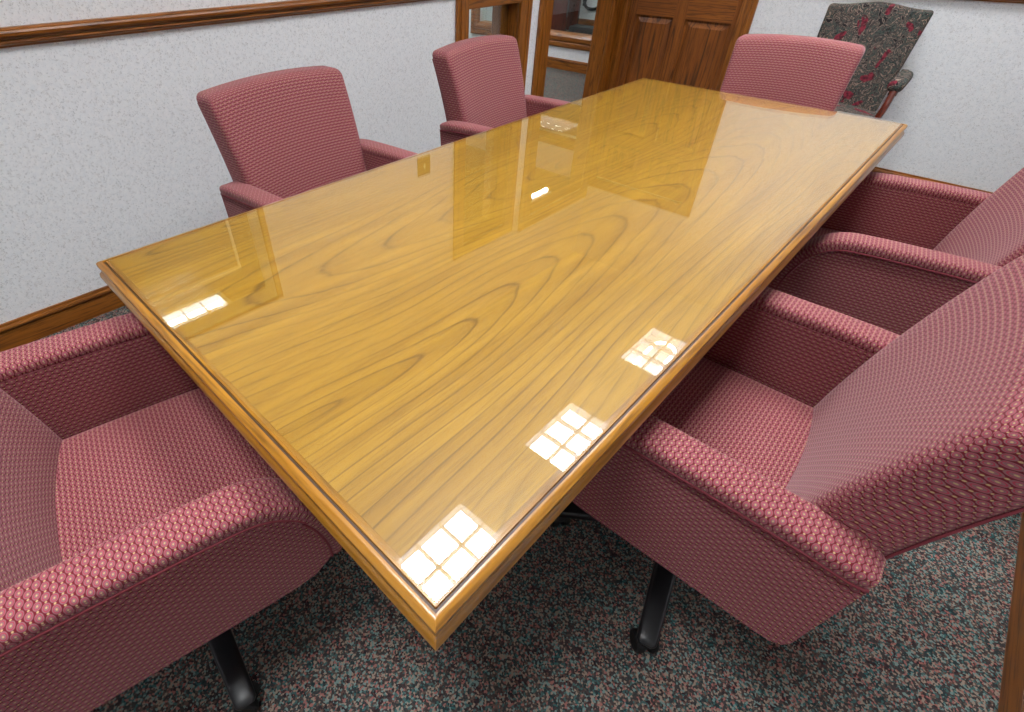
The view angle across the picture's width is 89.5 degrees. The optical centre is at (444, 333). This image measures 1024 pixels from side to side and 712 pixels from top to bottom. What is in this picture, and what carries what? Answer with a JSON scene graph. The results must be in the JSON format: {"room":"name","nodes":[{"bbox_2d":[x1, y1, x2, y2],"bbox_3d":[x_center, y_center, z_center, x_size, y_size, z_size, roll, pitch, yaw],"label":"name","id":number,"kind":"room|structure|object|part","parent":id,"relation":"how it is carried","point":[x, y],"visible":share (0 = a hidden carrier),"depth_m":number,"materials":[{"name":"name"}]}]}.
{"room":"conference room","nodes":[
{"label":"conference room","id":0,"kind":"room"},
{"bbox_2d":[0,0,539,323],"bbox_3d":[-0.679,-1.798,2.073,0.125,2.890,6.036,32,48,33],"label":"wall","id":1,"kind":"structure","parent":0,"point":[108,149],"depth_m":2.07,"materials":[{"name":"paint"}]},
{"bbox_2d":[0,285,124,351],"bbox_3d":[-1.272,-0.275,2.390,0.022,0.112,3.804,32,48,33],"label":"baseboard","id":2,"kind":"structure","parent":1,"relation":"attached to","point":[31,327],"depth_m":2.12,"materials":[{"name":"brown wood"}]},
{"bbox_2d":[0,0,427,47],"bbox_3d":[-1.266,-1.047,1.767,0.038,0.056,3.804,32,48,33],"label":"trim","id":3,"kind":"structure","parent":1,"relation":"attached to","point":[31,34],"depth_m":1.93,"materials":[{"name":"brown wood"}]},
{"bbox_2d":[455,0,532,90],"bbox_3d":[0.244,-2.125,3.045,0.228,2.190,0.697,32,48,33],"label":"window","id":4,"kind":"structure","parent":1,"relation":"in","point":[509,17],"depth_m":3.28,"materials":[{"name":"brown wood"}]},
{"bbox_3d":[0.263,-2.480,2.723,0.147,1.235,0.497,32,48,33],"label":"rail","id":5,"kind":"part","parent":4,"relation":"part of","materials":[{"name":"brown wood"}]},
{"bbox_2d":[531,0,619,97],"bbox_3d":[0.951,-2.555,3.544,0.153,2.240,1.037,32,48,33],"label":"door frame","id":6,"kind":"structure","parent":1,"relation":"in","point":[606,14],"depth_m":3.98,"materials":[{"name":"brown wood"}]},
{"bbox_2d":[604,0,758,90],"bbox_3d":[1.720,-2.498,3.569,0.998,2.120,0.080,32,48,33],"label":"door","id":7,"kind":"structure","parent":6,"relation":"attached to","point":[683,42],"depth_m":3.81,"materials":[{"name":"brown wood"}]},
{"bbox_3d":[1.592,-2.159,4.042,0.296,0.600,0.036,32,48,33],"label":"panel","id":8,"kind":"part","parent":7,"relation":"part of","materials":[{"name":"brown wood"}]},
{"bbox_3d":[1.879,-1.981,3.819,0.325,0.600,0.036,32,48,33],"label":"panel","id":9,"kind":"part","parent":7,"relation":"part of","materials":[{"name":"brown wood"}]},
{"bbox_2d":[485,6,492,20],"bbox_3d":[-1.691,-4.860,6.020,0.100,2.760,10.600,32,48,33],"label":"wall","id":10,"kind":"structure","parent":0,"point":[488,17],"depth_m":8.64,"materials":[{"name":"paint"}]},
{"bbox_2d":[30,29,1021,711],"bbox_3d":[0.782,-1.986,4.676,7.415,0.060,11.150,32,48,33],"label":"floor","id":11,"kind":"structure","parent":0,"point":[553,634],"depth_m":1.20,"materials":[{"name":"carpet"}]},
{"bbox_2d":[0,313,341,711],"bbox_3d":[-0.625,0.306,1.007,0.684,0.926,0.663,-23,44,-26],"label":"chair","id":12,"kind":"object","parent":11,"relation":"on","point":[139,526],"visible":0.84,"depth_m":0.90,"materials":[{"name":"fabric"}]},
{"bbox_3d":[-0.804,0.245,0.803,0.251,0.576,0.556,-23,44,-26],"label":"backrest","id":13,"kind":"part","parent":12,"relation":"part of","materials":[{"name":"fabric"}]},
{"bbox_3d":[-0.771,0.129,1.181,0.528,0.259,0.066,-23,44,-26],"label":"arm panel","id":14,"kind":"part","parent":12,"relation":"part of","materials":[{"name":"fabric"}]},
{"bbox_3d":[-0.449,0.423,0.811,0.528,0.259,0.066,-23,44,-26],"label":"arm panel","id":15,"kind":"part","parent":12,"relation":"part of","materials":[{"name":"fabric"}]},
{"bbox_3d":[-0.570,0.334,1.077,0.470,0.128,0.508,-23,44,-26],"label":"seat","id":16,"kind":"part","parent":12,"relation":"part of","materials":[{"name":"fabric"}]},
{"bbox_3d":[-0.499,0.690,1.147,0.056,0.053,0.300,-25,45,-28],"label":"leg","id":17,"kind":"part","parent":12,"relation":"part of","materials":[{"name":"black plastic"}]},
{"bbox_2d":[196,65,417,217],"bbox_3d":[-0.392,-0.432,1.934,0.650,0.926,0.663,27,46,30],"label":"chair","id":18,"kind":"object","parent":11,"relation":"on","point":[279,135],"visible":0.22,"depth_m":1.81,"materials":[{"name":"fabric"}]},
{"bbox_3d":[-0.546,-0.304,1.724,0.528,0.259,0.066,27,46,30],"label":"arm panel","id":19,"kind":"part","parent":18,"relation":"part of","materials":[{"name":"fabric"}]},
{"bbox_3d":[-0.547,-0.648,1.924,0.251,0.576,0.556,27,46,30],"label":"backrest","id":20,"kind":"part","parent":18,"relation":"part of","materials":[{"name":"fabric"}]},
{"bbox_3d":[-0.184,-0.580,2.071,0.528,0.259,0.066,27,46,30],"label":"arm panel","id":21,"kind":"part","parent":18,"relation":"part of","materials":[{"name":"fabric"}]},
{"bbox_2d":[432,35,570,145],"bbox_3d":[0.356,-0.876,2.490,0.650,0.926,0.663,26,45,29],"label":"chair","id":22,"kind":"object","parent":11,"relation":"on","point":[480,79],"visible":0.25,"depth_m":2.34,"materials":[{"name":"fabric"}]},
{"bbox_3d":[0.206,-0.746,2.279,0.528,0.259,0.066,26,45,29],"label":"arm panel","id":23,"kind":"part","parent":22,"relation":"part of","materials":[{"name":"fabric"}]},
{"bbox_3d":[0.200,-1.089,2.478,0.251,0.576,0.556,26,45,29],"label":"backrest","id":24,"kind":"part","parent":22,"relation":"part of","materials":[{"name":"fabric"}]},
{"bbox_3d":[0.561,-1.026,2.630,0.528,0.259,0.066,26,45,29],"label":"arm panel","id":25,"kind":"part","parent":22,"relation":"part of","materials":[{"name":"fabric"}]},
{"bbox_2d":[96,78,907,650],"bbox_3d":[0.474,-0.169,1.732,1.064,0.767,2.444,32,48,33],"label":"conference table","id":26,"kind":"object","parent":11,"relation":"on","point":[437,351],"visible":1,"depth_m":0.99,"materials":[{"name":"brown wood"}]},
{"bbox_3d":[-0.366,0.084,0.852,1.064,0.052,0.060,32,48,33],"label":"edge moulding","id":27,"kind":"part","parent":26,"relation":"part of","materials":[{"name":"brown wood"}]},
{"bbox_3d":[0.118,-0.664,1.790,0.060,0.052,2.444,32,48,33],"label":"edge moulding","id":28,"kind":"part","parent":26,"relation":"part of","materials":[{"name":"brown wood"}]},
{"bbox_3d":[0.830,-0.223,1.237,0.060,0.052,2.444,32,48,33],"label":"edge moulding","id":29,"kind":"part","parent":26,"relation":"part of","materials":[{"name":"brown wood"}]},
{"bbox_3d":[1.314,-0.971,2.175,1.064,0.052,0.060,32,48,33],"label":"edge moulding","id":30,"kind":"part","parent":26,"relation":"part of","materials":[{"name":"brown wood"}]},
{"bbox_2d":[551,0,580,30],"bbox_3d":[1.930,-5.437,7.901,0.320,1.320,0.400,32,48,33],"label":"bookcase","id":31,"kind":"object","parent":11,"relation":"on","point":[566,13],"visible":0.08,"depth_m":8.11,"materials":[{"name":"brown wood"}]},
{"bbox_3d":[1.806,-5.352,7.810,0.300,1.300,0.050,32,48,33],"label":"panel","id":32,"kind":"part","parent":31,"relation":"part of","materials":[{"name":"brown wood"}]},
{"bbox_2d":[569,24,593,34],"bbox_3d":[2.120,-4.519,7.679,0.460,0.160,0.244,27,46,30],"label":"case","id":33,"kind":"object","parent":11,"relation":"on","point":[577,28],"visible":0.34,"depth_m":7.62,"materials":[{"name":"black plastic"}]},
{"bbox_2d":[572,29,591,34],"bbox_3d":[2.037,-4.465,7.612,0.320,0.080,0.005,27,46,30],"label":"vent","id":34,"kind":"object","parent":33,"relation":"attached to","point":[585,31],"depth_m":7.58,"materials":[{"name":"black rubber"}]},
{"bbox_2d":[551,255,1023,652],"bbox_3d":[0.642,0.229,1.103,0.650,0.926,0.663,31,48,33],"label":"chair","id":35,"kind":"object","parent":11,"relation":"on","point":[812,447],"visible":0.73,"depth_m":0.85,"materials":[{"name":"fabric"}]},
{"bbox_3d":[0.439,0.493,1.395,0.300,0.053,0.056,7,39,9],"label":"leg","id":36,"kind":"part","parent":35,"relation":"part of","materials":[{"name":"black plastic"}]},
{"bbox_3d":[0.526,0.613,1.244,0.056,0.053,0.300,20,43,23],"label":"leg","id":37,"kind":"part","parent":35,"relation":"part of","materials":[{"name":"black plastic"}]},
{"bbox_3d":[0.419,0.319,0.942,0.528,0.259,0.066,31,48,33],"label":"arm panel","id":38,"kind":"part","parent":35,"relation":"part of","materials":[{"name":"fabric"}]},
{"bbox_3d":[0.582,0.245,1.190,0.470,0.128,0.508,31,48,33],"label":"seat","id":39,"kind":"part","parent":35,"relation":"part of","materials":[{"name":"fabric"}]},
{"bbox_3d":[0.815,0.062,1.265,0.528,0.259,0.066,31,48,33],"label":"arm panel","id":40,"kind":"part","parent":35,"relation":"part of","materials":[{"name":"fabric"}]},
{"bbox_3d":[0.786,0.179,0.886,0.251,0.576,0.556,31,48,33],"label":"backrest","id":41,"kind":"part","parent":35,"relation":"part of","materials":[{"name":"fabric"}]},
{"bbox_2d":[720,34,864,110],"bbox_3d":[1.498,-0.887,2.505,0.630,0.926,0.650,26,45,29],"label":"chair","id":42,"kind":"object","parent":11,"relation":"on","point":[813,72],"visible":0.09,"depth_m":2.40,"materials":[{"name":"fabric"}]},
{"bbox_2d":[817,2,933,119],"bbox_3d":[2.284,-1.362,3.046,0.634,1.000,0.544,32,48,33],"label":"chair","id":43,"kind":"object","parent":11,"relation":"on","point":[888,32],"visible":0.36,"depth_m":2.92,"materials":[{"name":"grey fabric"}]},
{"bbox_3d":[2.247,-1.292,3.054,0.525,0.110,0.440,32,48,33],"label":"seat","id":44,"kind":"part","parent":43,"relation":"part of","materials":[{"name":"grey fabric"}]},
{"bbox_2d":[767,167,1023,334],"bbox_3d":[1.472,-0.208,1.652,0.650,0.926,0.663,25,45,28],"label":"chair","id":45,"kind":"object","parent":11,"relation":"on","point":[898,249],"visible":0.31,"depth_m":1.50,"materials":[{"name":"fabric"}]},
{"bbox_3d":[1.405,-0.187,1.732,0.470,0.128,0.508,25,45,28],"label":"seat","id":46,"kind":"part","parent":45,"relation":"part of","materials":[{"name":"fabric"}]},
{"bbox_3d":[1.273,-0.102,1.470,0.528,0.259,0.066,25,45,28],"label":"arm panel","id":47,"kind":"part","parent":45,"relation":"part of","materials":[{"name":"fabric"}]},
{"bbox_3d":[1.615,-0.387,1.828,0.528,0.259,0.066,25,45,28],"label":"arm panel","id":48,"kind":"part","parent":45,"relation":"part of","materials":[{"name":"fabric"}]},
{"bbox_3d":[1.631,-0.270,1.449,0.251,0.576,0.556,25,45,28],"label":"backrest","id":49,"kind":"part","parent":45,"relation":"part of","materials":[{"name":"fabric"}]},
{"bbox_2d":[469,7,588,62],"bbox_3d":[0.919,-4.564,5.648,4.274,2.760,0.120,32,48,33],"label":"wall","id":50,"kind":"structure","parent":0,"point":[554,51],"depth_m":5.99,"materials":[{"name":"paint"}]},
{"bbox_2d":[470,8,591,51],"bbox_3d":[1.190,-4.330,5.452,2.280,2.180,0.162,32,48,33],"label":"window","id":51,"kind":"structure","parent":50,"relation":"in","point":[565,39],"depth_m":5.91,"materials":[{"name":"brown wood"}]},
{"bbox_3d":[1.205,-3.594,6.058,2.020,0.012,0.120,32,48,33],"label":"sill","id":52,"kind":"part","parent":51,"relation":"part of","materials":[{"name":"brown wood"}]},
{"bbox_2d":[547,56,587,73],"bbox_3d":[0.816,-3.529,6.475,4.124,0.112,0.022,32,48,33],"label":"baseboard","id":53,"kind":"structure","parent":50,"relation":"attached to","point":[552,62],"depth_m":5.99,"materials":[{"name":"brown wood"}]},
{"bbox_2d":[579,0,597,19],"bbox_3d":[3.031,-5.890,7.313,4.274,2.760,0.100,32,48,33],"label":"wall","id":54,"kind":"structure","parent":0,"point":[584,13],"depth_m":8.48,"materials":[{"name":"paint"}]},
{"bbox_2d":[578,18,593,25],"bbox_3d":[2.935,-4.860,8.146,4.124,0.112,0.022,32,48,33],"label":"baseboard","id":55,"kind":"structure","parent":54,"relation":"attached to","point":[581,21],"depth_m":8.57,"materials":[{"name":"brown wood"}]},
{"bbox_2d":[583,0,596,10],"bbox_3d":[2.413,-5.583,8.225,0.344,0.663,0.054,32,48,33],"label":"power cord","id":56,"kind":"object","parent":54,"relation":"attached to","point":[584,1],"visible":0.73,"depth_m":8.42,"materials":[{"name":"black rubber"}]},
{"bbox_2d":[748,0,1023,191],"bbox_3d":[2.523,-2.353,2.770,3.166,2.890,0.140,32,48,33],"label":"wall","id":57,"kind":"structure","parent":0,"point":[962,105],"depth_m":2.93,"materials":[{"name":"paint"}]},
{"bbox_2d":[872,167,993,193],"bbox_3d":[2.753,-1.054,3.368,1.958,0.112,0.022,32,48,33],"label":"baseboard","id":58,"kind":"structure","parent":57,"relation":"attached to","point":[876,169],"depth_m":3.20,"materials":[{"name":"brown wood"}]},
{"bbox_2d":[972,0,1023,3],"bbox_3d":[2.748,-1.826,2.745,1.958,0.056,0.038,32,48,33],"label":"trim","id":59,"kind":"structure","parent":57,"relation":"attached to","point":[1004,1],"depth_m":2.64,"materials":[{"name":"brown wood"}]},
{"bbox_3d":[1.450,-0.394,0.310,0.140,2.890,5.836,32,48,33],"label":"wall","id":60,"kind":"structure","parent":0,"visible":0},
{"bbox_2d":[998,512,1023,711],"bbox_3d":[1.463,0.612,1.276,0.022,0.112,5.636,32,48,33],"label":"baseboard","id":61,"kind":"structure","parent":60,"relation":"attached to","point":[1011,699],"depth_m":1.17,"materials":[{"name":"brown wood"}]}
]}

